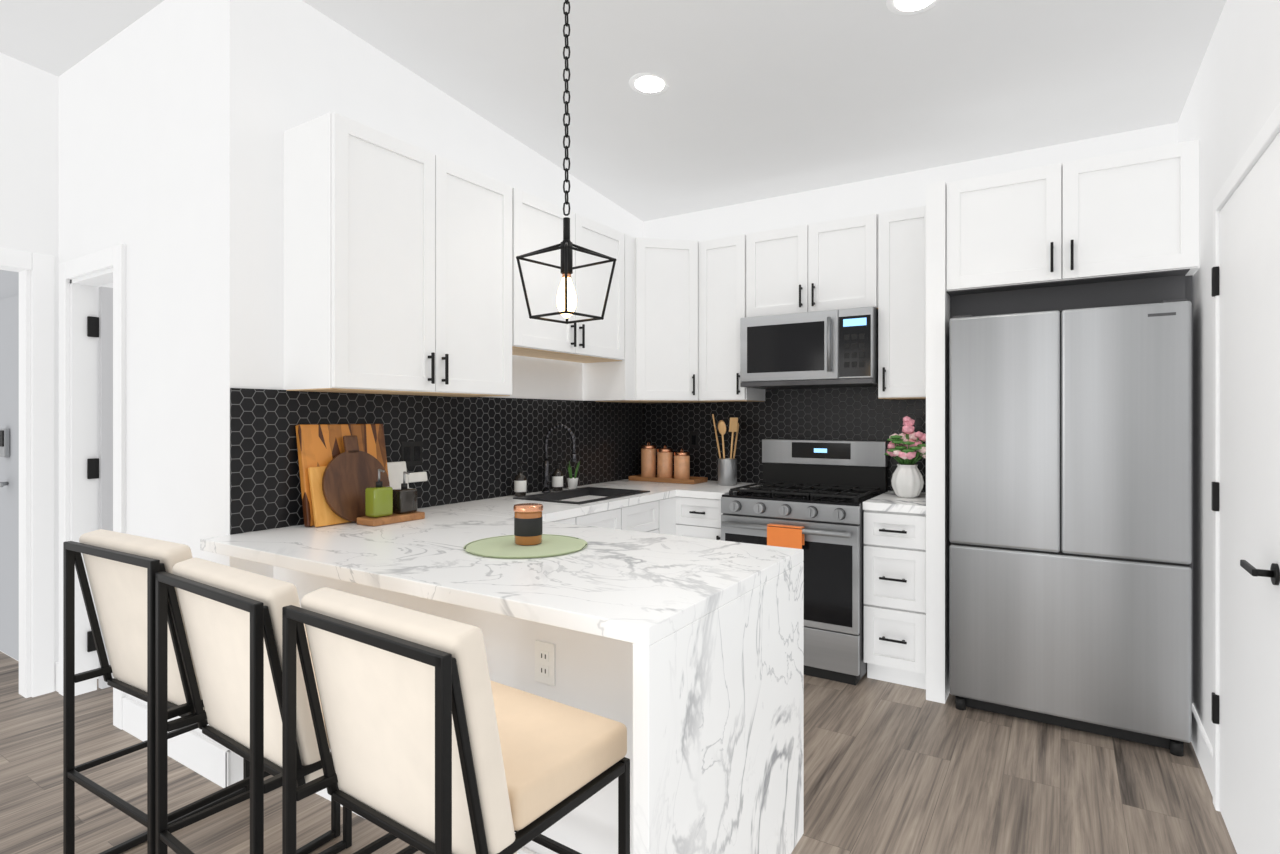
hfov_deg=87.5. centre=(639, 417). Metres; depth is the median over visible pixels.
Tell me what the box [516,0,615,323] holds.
pendant light
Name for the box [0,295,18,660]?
entry door
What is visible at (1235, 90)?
wall
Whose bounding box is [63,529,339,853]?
stool
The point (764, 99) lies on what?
ceiling
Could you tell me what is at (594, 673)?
wall
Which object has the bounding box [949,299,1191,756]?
fridge
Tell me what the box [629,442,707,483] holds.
tray
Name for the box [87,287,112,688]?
door
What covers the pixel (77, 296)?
door frame
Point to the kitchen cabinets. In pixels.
(406, 311)
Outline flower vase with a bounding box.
[884,416,925,497]
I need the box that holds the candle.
[513,503,542,545]
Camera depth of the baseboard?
2.54 m
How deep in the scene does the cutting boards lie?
2.71 m
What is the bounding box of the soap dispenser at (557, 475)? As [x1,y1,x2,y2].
[552,459,562,490]
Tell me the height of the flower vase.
0.436 m
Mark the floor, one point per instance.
(889, 768)
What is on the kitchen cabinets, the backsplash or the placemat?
the placemat
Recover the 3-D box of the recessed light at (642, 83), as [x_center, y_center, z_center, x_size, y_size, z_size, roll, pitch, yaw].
[0.044,-1.512,3.028,0.190,0.016,0.190,0,0,32]
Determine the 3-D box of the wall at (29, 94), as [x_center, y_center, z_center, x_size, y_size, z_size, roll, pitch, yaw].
[-3.449,-0.600,2.544,0.100,3.900,7.600,0,0,32]
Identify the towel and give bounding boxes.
[767,524,803,548]
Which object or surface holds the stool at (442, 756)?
on the floor
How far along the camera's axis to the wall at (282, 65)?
2.59 m
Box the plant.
[567,462,579,488]
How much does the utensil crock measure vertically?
0.450 m
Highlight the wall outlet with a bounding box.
[535,640,554,685]
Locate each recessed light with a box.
[629,73,668,94]
[886,0,934,14]
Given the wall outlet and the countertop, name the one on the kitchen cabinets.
the countertop
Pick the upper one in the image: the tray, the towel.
the tray
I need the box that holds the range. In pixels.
[721,439,887,684]
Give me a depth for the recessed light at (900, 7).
2.35 m
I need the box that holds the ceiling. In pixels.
[0,0,1225,220]
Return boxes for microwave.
[740,307,877,388]
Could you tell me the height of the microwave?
0.414 m
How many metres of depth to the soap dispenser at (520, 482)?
3.62 m
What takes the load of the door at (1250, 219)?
attached to the door frame
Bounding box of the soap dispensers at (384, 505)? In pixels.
[357,469,424,525]
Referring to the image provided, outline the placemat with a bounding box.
[464,534,587,558]
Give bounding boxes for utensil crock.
[712,414,738,485]
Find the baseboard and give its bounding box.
[1,651,1212,853]
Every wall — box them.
[0,0,215,742]
[0,53,112,678]
[216,0,642,748]
[273,566,632,853]
[643,122,1177,241]
[1178,0,1279,747]
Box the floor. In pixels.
[0,651,1236,853]
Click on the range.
(822, 487)
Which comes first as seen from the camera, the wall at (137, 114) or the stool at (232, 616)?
the stool at (232, 616)
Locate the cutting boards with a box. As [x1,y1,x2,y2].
[295,424,427,526]
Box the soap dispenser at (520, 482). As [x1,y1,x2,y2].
[514,462,526,496]
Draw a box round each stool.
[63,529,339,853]
[156,557,396,853]
[282,587,629,853]
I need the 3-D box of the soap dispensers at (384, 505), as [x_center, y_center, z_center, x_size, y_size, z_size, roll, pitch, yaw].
[-1.020,0.315,2.750,0.110,0.220,0.250,0,0,32]
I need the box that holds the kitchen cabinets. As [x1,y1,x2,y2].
[200,112,1198,853]
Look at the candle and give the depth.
2.20 m
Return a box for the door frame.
[0,102,1279,810]
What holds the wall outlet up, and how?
attached to the wall at (594, 673)
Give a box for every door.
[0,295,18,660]
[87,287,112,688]
[1212,132,1279,853]
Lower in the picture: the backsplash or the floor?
the floor
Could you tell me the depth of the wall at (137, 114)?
2.75 m
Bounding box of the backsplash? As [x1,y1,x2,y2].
[230,387,925,534]
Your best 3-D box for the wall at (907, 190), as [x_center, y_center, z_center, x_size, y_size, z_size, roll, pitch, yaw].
[-0.421,-0.600,5.182,7.385,3.900,0.100,0,0,32]
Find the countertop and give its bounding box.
[200,424,925,853]
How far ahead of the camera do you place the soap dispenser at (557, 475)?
3.88 m
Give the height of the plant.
0.168 m

